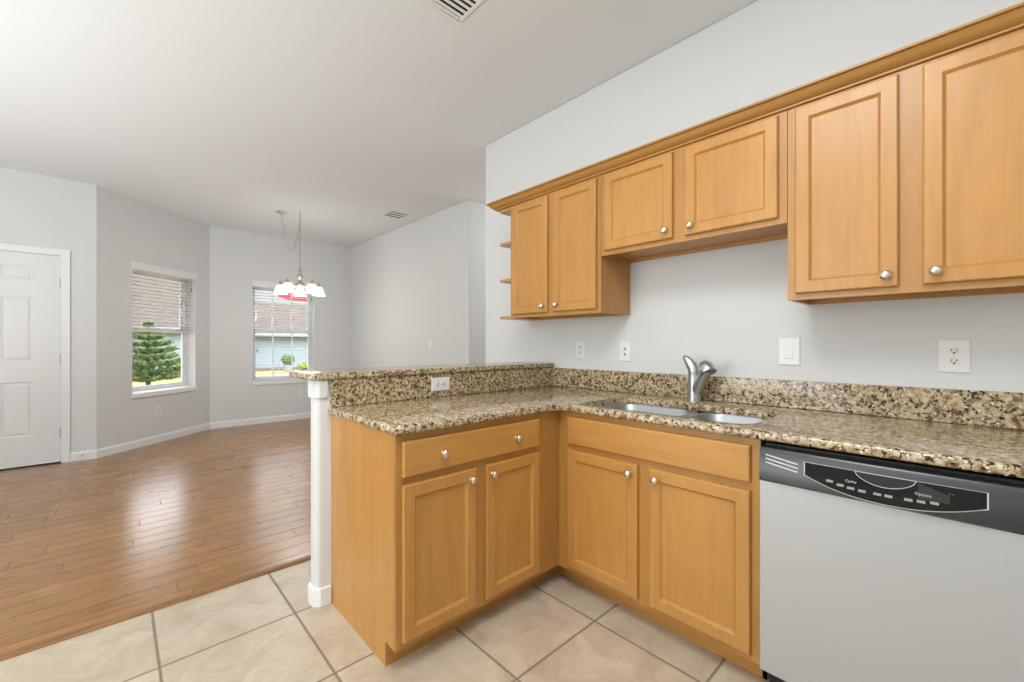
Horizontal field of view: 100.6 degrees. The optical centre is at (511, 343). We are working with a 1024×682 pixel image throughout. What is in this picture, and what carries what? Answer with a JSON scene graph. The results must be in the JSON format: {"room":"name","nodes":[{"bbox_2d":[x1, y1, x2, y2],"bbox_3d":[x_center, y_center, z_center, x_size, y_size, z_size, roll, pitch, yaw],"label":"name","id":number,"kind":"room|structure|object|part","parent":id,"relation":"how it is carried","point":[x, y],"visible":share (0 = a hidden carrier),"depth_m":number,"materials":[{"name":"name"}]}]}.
{"room":"kitchen","nodes":[
{"label":"kitchen","id":0,"kind":"room"},
{"bbox_2d":[0,167,96,452],"bbox_3d":[-5.487,-0.238,3.606,2.810,2.905,0.120,0,0,-43],"label":"wall","id":1,"kind":"structure","parent":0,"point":[37,210],"depth_m":4.41,"materials":[{"name":"white paint"}]},
{"bbox_2d":[0,243,69,470],"bbox_3d":[-4.963,0.122,4.051,1.048,2.184,0.183,0,0,-43],"label":"door","id":2,"kind":"structure","parent":1,"relation":"attached to","point":[34,283],"depth_m":4.23,"materials":[{"name":"white paint"}]},
{"bbox_2d":[70,450,96,461],"bbox_3d":[-4.484,1.168,4.450,0.199,0.092,0.014,0,0,-43],"label":"baseboard","id":3,"kind":"structure","parent":1,"relation":"attached to","point":[90,454],"depth_m":4.44,"materials":[{"name":"white"}]},
{"bbox_2d":[97,185,209,448],"bbox_3d":[-4.465,-0.238,5.298,0.200,2.905,1.546,0,0,4],"label":"wall","id":4,"kind":"structure","parent":0,"point":[129,229],"depth_m":4.97,"materials":[{"name":"white paint"}]},
{"bbox_2d":[97,423,209,457],"bbox_3d":[-4.358,1.168,5.288,0.014,0.092,1.540,0,0,4],"label":"baseboard","id":5,"kind":"structure","parent":4,"relation":"attached to","point":[114,449],"depth_m":5.12,"materials":[{"name":"white"}]},
{"bbox_2d":[155,405,160,414],"bbox_3d":[-4.364,0.814,5.243,0.008,0.120,0.074,0,0,4],"label":"wall outlet","id":6,"kind":"object","parent":4,"relation":"attached to","point":[157,407],"visible":1,"depth_m":5.24,"materials":[{"name":"white plastic"}]},
{"bbox_2d":[131,271,197,398],"bbox_3d":[-4.441,-0.141,5.370,0.207,1.545,0.934,0,0,4],"label":"window","id":7,"kind":"structure","parent":4,"relation":"in","point":[175,387],"depth_m":5.64,"materials":[{"name":"white plastic"}]},
{"bbox_3d":[-4.529,-0.521,5.376,0.024,0.723,0.838,0,0,4],"label":"sash","id":8,"kind":"part","parent":7,"relation":"part of","materials":[{"name":"white plastic"}]},
{"bbox_3d":[-4.504,0.174,5.374,0.024,0.756,0.838,0,0,4],"label":"sash","id":9,"kind":"part","parent":7,"relation":"part of","materials":[{"name":"white plastic"}]},
{"bbox_2d":[132,261,196,354],"bbox_3d":[-4.395,-0.414,5.366,0.110,1.094,0.928,0,0,4],"label":"window blind","id":10,"kind":"object","parent":7,"relation":"attached to","point":[140,267],"visible":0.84,"depth_m":5.31,"materials":[{"name":"white plastic"}]},
{"bbox_3d":[-4.445,-0.521,5.034,0.056,0.720,0.002,0,0,4],"label":"ladder cord","id":11,"kind":"part","parent":10,"relation":"part of","materials":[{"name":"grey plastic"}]},
{"bbox_3d":[-4.422,-0.153,5.368,0.052,0.019,0.882,0,0,4],"label":"rail","id":12,"kind":"part","parent":10,"relation":"part of","materials":[{"name":"white plastic"}]},
{"bbox_3d":[-4.419,-0.884,5.368,0.058,0.050,0.882,0,0,4],"label":"head rail","id":13,"kind":"part","parent":10,"relation":"part of","materials":[{"name":"white plastic"}]},
{"bbox_3d":[-4.411,0.601,5.367,0.147,0.062,0.934,0,0,4],"label":"sill","id":14,"kind":"part","parent":7,"relation":"part of","materials":[{"name":"white wood"}]},
{"bbox_2d":[210,226,350,422],"bbox_3d":[-3.637,-0.238,6.828,2.032,2.905,0.200,0,0,-43],"label":"wall","id":15,"kind":"structure","parent":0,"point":[238,258],"depth_m":6.45,"materials":[{"name":"white paint"}]},
{"bbox_2d":[210,412,310,428],"bbox_3d":[-3.564,1.168,6.750,2.032,0.092,0.014,0,0,-43],"label":"baseboard","id":16,"kind":"structure","parent":15,"relation":"attached to","point":[223,424],"depth_m":6.47,"materials":[{"name":"white wood"}]},
{"bbox_2d":[251,288,311,385],"bbox_3d":[-3.649,-0.145,6.792,0.931,1.542,0.207,0,0,-43],"label":"window","id":17,"kind":"structure","parent":15,"relation":"attached to","point":[309,322],"depth_m":6.76,"materials":[{"name":"white plastic"}]},
{"bbox_3d":[-3.628,0.595,6.770,0.931,0.062,0.147,0,0,-43],"label":"sill","id":18,"kind":"part","parent":17,"relation":"part of","materials":[{"name":"white"}]},
{"bbox_3d":[-3.709,-0.535,6.857,0.835,0.701,0.024,0,0,-43],"label":"sash","id":19,"kind":"part","parent":17,"relation":"part of","materials":[{"name":"clear glass"}]},
{"bbox_3d":[-3.691,0.158,6.838,0.835,0.775,0.024,0,0,-43],"label":"sash","id":20,"kind":"part","parent":17,"relation":"part of","materials":[{"name":"white plastic"}]},
{"bbox_3d":[-3.699,-0.170,6.846,0.895,1.492,0.060,0,0,-43],"label":"frame","id":21,"kind":"part","parent":17,"relation":"part of","materials":[{"name":"white plastic"}]},
{"bbox_2d":[252,280,313,380],"bbox_3d":[-3.617,-0.201,6.758,0.924,1.525,0.110,0,0,-43],"label":"window blind","id":22,"kind":"object","parent":15,"relation":"attached to","point":[256,284],"visible":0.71,"depth_m":6.68,"materials":[{"name":"white plastic"}]},
{"bbox_3d":[-3.635,0.552,6.778,0.879,0.019,0.052,0,0,-43],"label":"rail","id":23,"kind":"part","parent":22,"relation":"part of","materials":[{"name":"white plastic"}]},
{"bbox_3d":[-3.633,-0.887,6.775,0.879,0.050,0.058,0,0,-43],"label":"head rail","id":24,"kind":"part","parent":22,"relation":"part of","materials":[{"name":"white plastic"}]},
{"bbox_2d":[0,0,757,247],"bbox_3d":[-1.246,-1.741,3.288,8.820,0.100,8.920,0,0,-43],"label":"ceiling","id":25,"kind":"structure","parent":0,"point":[343,115],"depth_m":2.83,"materials":[{"name":"white paint"}]},
{"bbox_2d":[272,210,325,296],"bbox_3d":[-2.703,-1.164,5.460,0.606,1.053,0.623,0,0,-43],"label":"chandelier","id":26,"kind":"object","parent":25,"relation":"hanging from","point":[286,287],"visible":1,"depth_m":5.41,"materials":[{"name":"white glass"}]},
{"bbox_3d":[-2.949,-0.697,5.408,0.174,0.120,0.174,0,0,-43],"label":"lamp shade","id":27,"kind":"part","parent":26,"relation":"part of","materials":[{"name":"white glass"}]},
{"bbox_3d":[-2.753,-0.697,5.212,0.174,0.120,0.174,0,0,-43],"label":"lamp shade","id":28,"kind":"part","parent":26,"relation":"part of","materials":[{"name":"white glass"}]},
{"bbox_3d":[-2.835,-1.407,5.442,0.249,0.468,0.022,0,0,-2],"label":"swag chain","id":29,"kind":"part","parent":26,"relation":"part of","materials":[{"name":"silver metal"}]},
{"bbox_3d":[-2.716,-1.316,5.445,0.018,0.669,0.018,0,0,32],"label":"hanging chain","id":30,"kind":"part","parent":26,"relation":"part of","materials":[{"name":"silver metal"}]},
{"bbox_3d":[-2.823,-0.697,5.655,0.174,0.120,0.174,0,0,-43],"label":"lamp shade","id":31,"kind":"part","parent":26,"relation":"part of","materials":[{"name":"white glass"}]},
{"bbox_3d":[-2.505,-0.697,5.338,0.174,0.120,0.174,0,0,-43],"label":"lamp shade","id":32,"kind":"part","parent":26,"relation":"part of","materials":[{"name":"white glass"}]},
{"bbox_3d":[-2.549,-0.697,5.612,0.174,0.120,0.174,0,0,-43],"label":"lamp shade","id":33,"kind":"part","parent":26,"relation":"part of","materials":[{"name":"white glass"}]},
{"bbox_2d":[380,210,408,219],"bbox_3d":[-1.537,-1.686,5.573,0.270,0.008,0.306,0,0,-43],"label":"ceiling vent","id":34,"kind":"object","parent":25,"relation":"in","point":[391,214],"visible":1,"depth_m":5.57,"materials":[{"name":"white metal"}]},
{"bbox_2d":[427,0,484,21],"bbox_3d":[-0.316,-1.686,1.970,0.422,0.008,0.306,0,0,-43],"label":"ceiling vent","id":35,"kind":"object","parent":25,"relation":"in","point":[459,10],"visible":1,"depth_m":2.12,"materials":[{"name":"white metal"}]},
{"bbox_2d":[0,418,768,681],"bbox_3d":[-1.212,1.264,3.251,8.820,0.100,8.820,0,0,-43],"label":"floor","id":36,"kind":"structure","parent":0,"point":[83,543],"depth_m":2.01,"materials":[{"name":"brown wood"}]},
{"bbox_2d":[0,555,310,661],"bbox_3d":[-0.791,1.208,2.741,8.500,0.012,0.048,0,0,-43],"label":"trim","id":37,"kind":"structure","parent":36,"relation":"on","point":[72,634],"depth_m":1.91,"materials":[{"name":"brown wood"}]},
{"bbox_2d":[331,411,558,666],"bbox_3d":[-0.261,0.772,2.085,0.980,0.885,0.677,0,0,-43],"label":"base cabinet","id":38,"kind":"object","parent":36,"relation":"on","point":[432,530],"visible":0.96,"depth_m":1.74,"materials":[{"name":"brown wood"}]},
{"bbox_3d":[-0.639,0.772,1.780,0.010,0.885,0.608,0,0,-43],"label":"panel","id":39,"kind":"part","parent":38,"relation":"part of","materials":[{"name":"brown wood"}]},
{"bbox_3d":[-0.275,0.805,1.663,0.337,0.576,0.018,0,0,-43],"label":"door","id":40,"kind":"part","parent":38,"relation":"part of","materials":[{"name":"brown wood"}]},
{"bbox_3d":[-0.257,0.425,1.647,0.032,0.033,0.031,0,0,-43],"label":"knob","id":41,"kind":"part","parent":38,"relation":"part of","materials":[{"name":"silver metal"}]},
{"bbox_3d":[-0.135,0.423,1.794,0.722,0.131,0.018,0,0,-43],"label":"drawer","id":42,"kind":"part","parent":38,"relation":"part of","materials":[{"name":"brown wood"}]},
{"bbox_3d":[-0.157,0.557,1.740,0.032,0.033,0.031,0,0,-43],"label":"knob","id":43,"kind":"part","parent":38,"relation":"part of","materials":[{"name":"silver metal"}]},
{"bbox_3d":[-0.100,0.724,1.854,0.900,0.790,0.019,0,0,-43],"label":"frame","id":44,"kind":"part","parent":38,"relation":"part of","materials":[{"name":"brown wood"}]},
{"bbox_3d":[-0.074,0.557,1.817,0.032,0.033,0.031,0,0,-43],"label":"knob","id":45,"kind":"part","parent":38,"relation":"part of","materials":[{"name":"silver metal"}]},
{"bbox_3d":[0.008,0.805,1.928,0.330,0.576,0.018,0,0,-43],"label":"door","id":46,"kind":"part","parent":38,"relation":"part of","materials":[{"name":"brown wood"}]},
{"bbox_3d":[0.031,0.425,1.915,0.032,0.033,0.031,0,0,-43],"label":"knob","id":47,"kind":"part","parent":38,"relation":"part of","materials":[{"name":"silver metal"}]},
{"bbox_2d":[557,410,768,679],"bbox_3d":[0.747,0.772,2.053,0.710,0.885,1.002,0,0,-43],"label":"base cabinet","id":48,"kind":"object","parent":36,"relation":"on","point":[661,522],"visible":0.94,"depth_m":1.72,"materials":[{"name":"brown wood"}]},
{"bbox_3d":[0.407,0.805,1.956,0.018,0.576,0.384,0,0,-43],"label":"door","id":49,"kind":"part","parent":48,"relation":"part of","materials":[{"name":"brown wood"}]},
{"bbox_3d":[0.496,0.557,1.823,0.031,0.032,0.033,0,0,-43],"label":"knob","id":50,"kind":"part","parent":48,"relation":"part of","materials":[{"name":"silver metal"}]},
{"bbox_3d":[0.581,0.557,1.733,0.031,0.032,0.033,0,0,-43],"label":"knob","id":51,"kind":"part","parent":48,"relation":"part of","materials":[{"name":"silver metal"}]},
{"bbox_3d":[0.557,0.423,1.795,0.018,0.131,0.824,0,0,-43],"label":"false drawer","id":52,"kind":"part","parent":48,"relation":"part of","materials":[{"name":"brown wood"}]},
{"bbox_3d":[0.707,0.805,1.634,0.018,0.576,0.384,0,0,-43],"label":"door","id":53,"kind":"part","parent":48,"relation":"part of","materials":[{"name":"brown wood"}]},
{"bbox_2d":[328,367,1023,478],"bbox_3d":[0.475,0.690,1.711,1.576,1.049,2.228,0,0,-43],"label":"countertop","id":54,"kind":"structure","parent":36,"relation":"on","point":[970,430],"depth_m":1.80,"materials":[{"name":"stone"}]},
{"bbox_2d":[431,377,449,391],"bbox_3d":[-0.401,0.226,2.392,0.120,0.074,0.008,0,0,-43],"label":"wall outlet","id":55,"kind":"object","parent":54,"relation":"attached to","point":[443,383],"visible":1,"depth_m":2.39,"materials":[{"name":"white plastic"}]},
{"bbox_2d":[601,403,766,423],"bbox_3d":[0.750,0.422,1.976,0.426,0.186,0.798,0,0,-43],"label":"sink","id":56,"kind":"object","parent":54,"relation":"in","point":[720,417],"visible":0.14,"depth_m":2.08,"materials":[{"name":"silver metal"}]},
{"bbox_3d":[0.632,0.422,2.103,0.426,0.186,0.451,0,0,-43],"label":"bowl","id":57,"kind":"part","parent":56,"relation":"part of","materials":[{"name":"silver metal"}]},
{"bbox_3d":[0.906,0.412,1.809,0.426,0.166,0.343,0,0,-43],"label":"bowl","id":58,"kind":"part","parent":56,"relation":"part of","materials":[{"name":"silver metal"}]},
{"bbox_2d":[683,355,716,401],"bbox_3d":[0.957,0.176,2.161,0.081,0.239,0.179,0,0,-17],"label":"faucet","id":59,"kind":"object","parent":54,"relation":"on","point":[698,375],"visible":1,"depth_m":2.17,"materials":[{"name":"silver metal"}]},
{"bbox_3d":[0.935,0.103,2.213,0.059,0.092,0.083,0,0,-43],"label":"lever","id":60,"kind":"part","parent":59,"relation":"part of","materials":[{"name":"silver metal"}]},
{"bbox_3d":[0.959,0.186,2.158,0.056,0.157,0.122,0,0,-17],"label":"spout","id":61,"kind":"part","parent":59,"relation":"part of","materials":[{"name":"silver metal"}]},
{"bbox_2d":[759,441,1023,681],"bbox_3d":[1.291,0.778,1.446,0.686,0.872,0.614,0,0,-43],"label":"dishwasher","id":62,"kind":"object","parent":36,"relation":"on","point":[873,569],"visible":1,"depth_m":1.21,"materials":[{"name":"grey plastic"}]},
{"bbox_3d":[1.114,1.162,1.280,0.015,0.104,0.598,0,0,-43],"label":"toe panel","id":63,"kind":"part","parent":62,"relation":"part of","materials":[{"name":"black plastic"}]},
{"bbox_3d":[1.056,0.413,1.203,0.011,0.080,0.384,0,0,-43],"label":"control panel","id":64,"kind":"part","parent":62,"relation":"part of","materials":[{"name":"black plastic"}]},
{"bbox_2d":[351,200,485,367],"bbox_3d":[-0.799,-0.238,7.181,2.600,2.905,3.654,0,0,-43],"label":"wall","id":65,"kind":"structure","parent":0,"point":[413,284],"depth_m":5.69,"materials":[{"name":"white paint"}]},
{"bbox_2d":[428,340,431,349],"bbox_3d":[-1.081,0.013,5.564,0.017,0.120,0.075,0,0,-43],"label":"light switch","id":66,"kind":"object","parent":65,"relation":"attached to","point":[429,341],"visible":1,"depth_m":5.56,"materials":[{"name":"white plastic"}]},
{"bbox_2d":[311,379,550,587],"bbox_3d":[-0.336,0.690,2.543,1.630,1.049,0.094,0,0,-43],"label":"wall","id":67,"kind":"structure","parent":0,"point":[320,417],"depth_m":1.98,"materials":[{"name":"white paint"}]},
{"bbox_2d":[308,380,327,398],"bbox_3d":[-0.341,0.209,2.539,1.642,0.087,0.118,0,0,-43],"label":"trim","id":68,"kind":"structure","parent":67,"relation":"attached to","point":[317,389],"depth_m":1.96,"materials":[{"name":"white paint"}]},
{"bbox_2d":[308,581,331,607],"bbox_3d":[-0.341,1.172,2.538,1.643,0.085,0.120,0,0,-43],"label":"baseboard","id":69,"kind":"structure","parent":67,"relation":"attached to","point":[317,597],"depth_m":1.96,"materials":[{"name":"white"}]},
{"bbox_2d":[289,362,553,379],"bbox_3d":[-0.412,0.150,2.592,1.671,0.030,0.325,0,0,-43],"label":"bar","id":70,"kind":"object","parent":67,"relation":"on","point":[323,374],"visible":1,"depth_m":2.31,"materials":[{"name":"stone"}]},
{"bbox_2d":[330,367,553,406],"bbox_3d":[-0.277,0.231,2.523,1.569,0.131,0.014,0,0,-43],"label":"backsplash","id":71,"kind":"structure","parent":67,"relation":"attached to","point":[349,391],"depth_m":2.33,"materials":[{"name":"stone"}]},
{"bbox_2d":[486,0,1023,392],"bbox_3d":[1.140,-0.238,2.239,0.115,2.905,3.893,0,0,-43],"label":"wall","id":72,"kind":"structure","parent":0,"point":[729,308],"depth_m":2.16,"materials":[{"name":"white paint"}]},
{"bbox_2d":[500,207,532,320],"bbox_3d":[0.059,-0.564,3.093,0.299,0.774,0.129,0,0,-43],"label":"corner shelf","id":73,"kind":"object","parent":72,"relation":"attached to","point":[507,211],"visible":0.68,"depth_m":3.02,"materials":[{"name":"brown wood"}]},
{"bbox_2d":[511,175,629,319],"bbox_3d":[0.339,-0.564,2.753,0.353,0.774,0.747,0,0,-43],"label":"upper cabinet","id":74,"kind":"object","parent":72,"relation":"attached to","point":[559,270],"visible":0.98,"depth_m":2.59,"materials":[{"name":"brown wood"}]},
{"bbox_3d":[0.115,-0.570,2.793,0.018,0.738,0.321,0,0,-43],"label":"door","id":75,"kind":"part","parent":74,"relation":"part of","materials":[{"name":"brown wood"}]},
{"bbox_3d":[0.367,-0.570,2.523,0.018,0.738,0.321,0,0,-43],"label":"door","id":76,"kind":"part","parent":74,"relation":"part of","materials":[{"name":"brown wood"}]},
{"bbox_2d":[577,341,584,358],"bbox_3d":[0.464,0.040,2.872,0.008,0.124,0.074,0,0,-43],"label":"wall outlet","id":77,"kind":"object","parent":72,"relation":"attached to","point":[580,344],"visible":1,"depth_m":2.87,"materials":[{"name":"white plastic"}]},
{"bbox_2d":[620,342,630,361],"bbox_3d":[0.696,0.047,2.622,0.011,0.122,0.074,0,0,-43],"label":"wall outlet","id":78,"kind":"object","parent":72,"relation":"attached to","point":[625,347],"visible":1,"depth_m":2.62,"materials":[{"name":"white plastic"}]},
{"bbox_2d":[601,111,787,262],"bbox_3d":[0.904,-0.722,2.147,0.353,0.457,0.904,0,0,-43],"label":"upper cabinet","id":79,"kind":"object","parent":72,"relation":"attached to","point":[727,189],"visible":0.97,"depth_m":1.99,"materials":[{"name":"brown wood"}]},
{"bbox_3d":[0.650,-0.728,2.220,0.018,0.420,0.394,0,0,-43],"label":"door","id":80,"kind":"part","parent":79,"relation":"part of","materials":[{"name":"brown wood"}]},
{"bbox_3d":[0.745,-0.558,2.082,0.031,0.032,0.033,0,0,-43],"label":"knob","id":81,"kind":"part","parent":79,"relation":"part of","materials":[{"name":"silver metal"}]},
{"bbox_3d":[0.831,-0.558,1.990,0.031,0.032,0.033,0,0,-43],"label":"knob","id":82,"kind":"part","parent":79,"relation":"part of","materials":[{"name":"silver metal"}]},
{"bbox_3d":[0.960,-0.728,1.888,0.018,0.420,0.390,0,0,-43],"label":"door","id":83,"kind":"part","parent":79,"relation":"part of","materials":[{"name":"brown wood"}]},
{"bbox_2d":[486,1,1023,211],"bbox_3d":[0.842,-0.978,2.210,0.358,0.053,2.635,0,0,-43],"label":"crown molding","id":84,"kind":"structure","parent":79,"relation":"on","point":[1010,19],"depth_m":1.65,"materials":[{"name":"brown wood"}]},
{"bbox_2d":[552,368,1023,429],"bbox_3d":[1.049,0.233,2.236,0.020,0.127,2.212,0,0,-43],"label":"backsplash","id":85,"kind":"structure","parent":72,"relation":"attached to","point":[997,409],"depth_m":1.85,"materials":[{"name":"stone"}]},
{"bbox_2d":[778,338,799,365],"bbox_3d":[1.292,0.035,1.982,0.011,0.128,0.088,0,0,-43],"label":"light switch","id":86,"kind":"object","parent":72,"relation":"attached to","point":[788,348],"visible":1,"depth_m":1.98,"materials":[{"name":"white plastic"}]},
{"bbox_2d":[788,28,1023,304],"bbox_3d":[1.478,-0.564,1.532,0.353,0.774,0.775,0,0,-43],"label":"upper cabinet","id":87,"kind":"object","parent":72,"relation":"attached to","point":[908,183],"visible":1,"depth_m":1.47,"materials":[{"name":"brown wood"}]},
{"bbox_3d":[1.238,-0.570,1.589,0.018,0.738,0.307,0,0,-43],"label":"door","id":88,"kind":"part","parent":87,"relation":"part of","materials":[{"name":"brown wood"}]},
{"bbox_3d":[1.303,-0.241,1.483,0.031,0.032,0.033,0,0,-43],"label":"knob","id":89,"kind":"part","parent":87,"relation":"part of","materials":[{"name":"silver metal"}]},
{"bbox_3d":[1.388,-0.241,1.392,0.031,0.032,0.033,0,0,-43],"label":"knob","id":90,"kind":"part","parent":87,"relation":"part of","materials":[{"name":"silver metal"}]},
{"bbox_3d":[1.503,-0.570,1.305,0.018,0.738,0.350,0,0,-43],"label":"door","id":91,"kind":"part","parent":87,"relation":"part of","materials":[{"name":"brown wood"}]},
{"bbox_2d":[938,339,970,372],"bbox_3d":[1.657,0.045,1.593,0.008,0.126,0.086,0,0,-43],"label":"wall outlet","id":92,"kind":"object","parent":72,"relation":"attached to","point":[954,355],"visible":1,"depth_m":1.59,"materials":[{"name":"white plastic"}]},
{"bbox_2d":[948,358,960,364],"bbox_3d":[1.655,0.065,1.592,0.002,0.025,0.034,0,0,-43],"label":"receptacle","id":93,"kind":"object","parent":92,"relation":"attached to","point":[951,361],"depth_m":1.59,"materials":[{"name":"white plastic"}]},
{"bbox_2d":[948,347,960,353],"bbox_3d":[1.655,0.026,1.592,0.002,0.025,0.034,0,0,-43],"label":"receptacle","id":94,"kind":"object","parent":92,"relation":"attached to","point":[951,350],"depth_m":1.59,"materials":[{"name":"white plastic"}]},
{"label":"outside","id":95,"kind":"structure","parent":0,"visible":0},
{"bbox_2d":[132,369,298,386],"bbox_3d":[-25.765,1.614,30.036,80.000,0.200,63.750,0,0,-43],"label":"lawn","id":96,"kind":"structure","parent":95,"point":[268,372],"depth_m":18.65,"materials":[{"name":"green plant"}]},
{"bbox_2d":[132,319,180,384],"bbox_3d":[-12.418,0.339,14.472,2.695,2.350,2.664,0,0,-43],"label":"pine tree","id":97,"kind":"object","parent":96,"relation":"on","point":[147,372],"visible":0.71,"depth_m":14.22,"materials":[{"name":"green plant"}]},
{"bbox_2d":[132,274,307,374],"bbox_3d":[-16.429,-1.186,27.428,34.900,5.400,13.300,0,0,-43],"label":"house","id":98,"kind":"structure","parent":96,"relation":"on","point":[265,358],"depth_m":24.79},
{"bbox_2d":[282,364,290,371],"bbox_3d":[-12.093,1.304,22.926,0.540,0.419,0.540,0,0,-43],"label":"planter","id":99,"kind":"object","parent":96,"relation":"on","point":[284,365],"depth_m":22.75,"materials":[{"name":"grey ceramic"}]},
{"bbox_2d":[280,354,294,371],"bbox_3d":[-12.099,1.029,22.929,0.685,0.968,0.681,0,0,-43],"label":"round shrub","id":100,"kind":"object","parent":96,"relation":"on","point":[286,364],"visible":0.75,"depth_m":22.74,"materials":[{"name":"green plant"}]},
{"bbox_2d":[278,293,306,300],"bbox_3d":[-7.959,-0.346,15.844,0.121,3.720,1.390,0,0,44],"label":"flag","id":101,"kind":"object","parent":96,"relation":"on","point":[288,294],"visible":0.19,"depth_m":15.73,"materials":[{"name":"red fabric"}]},
{"bbox_2d":[297,361,307,369],"bbox_3d":[-11.188,1.240,23.513,1.189,0.637,1.211,0,0,-6],"label":"shrub","id":102,"kind":"object","parent":96,"relation":"on","point":[304,366],"visible":0.41,"depth_m":23.04,"materials":[{"name":"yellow plant"}]}
]}

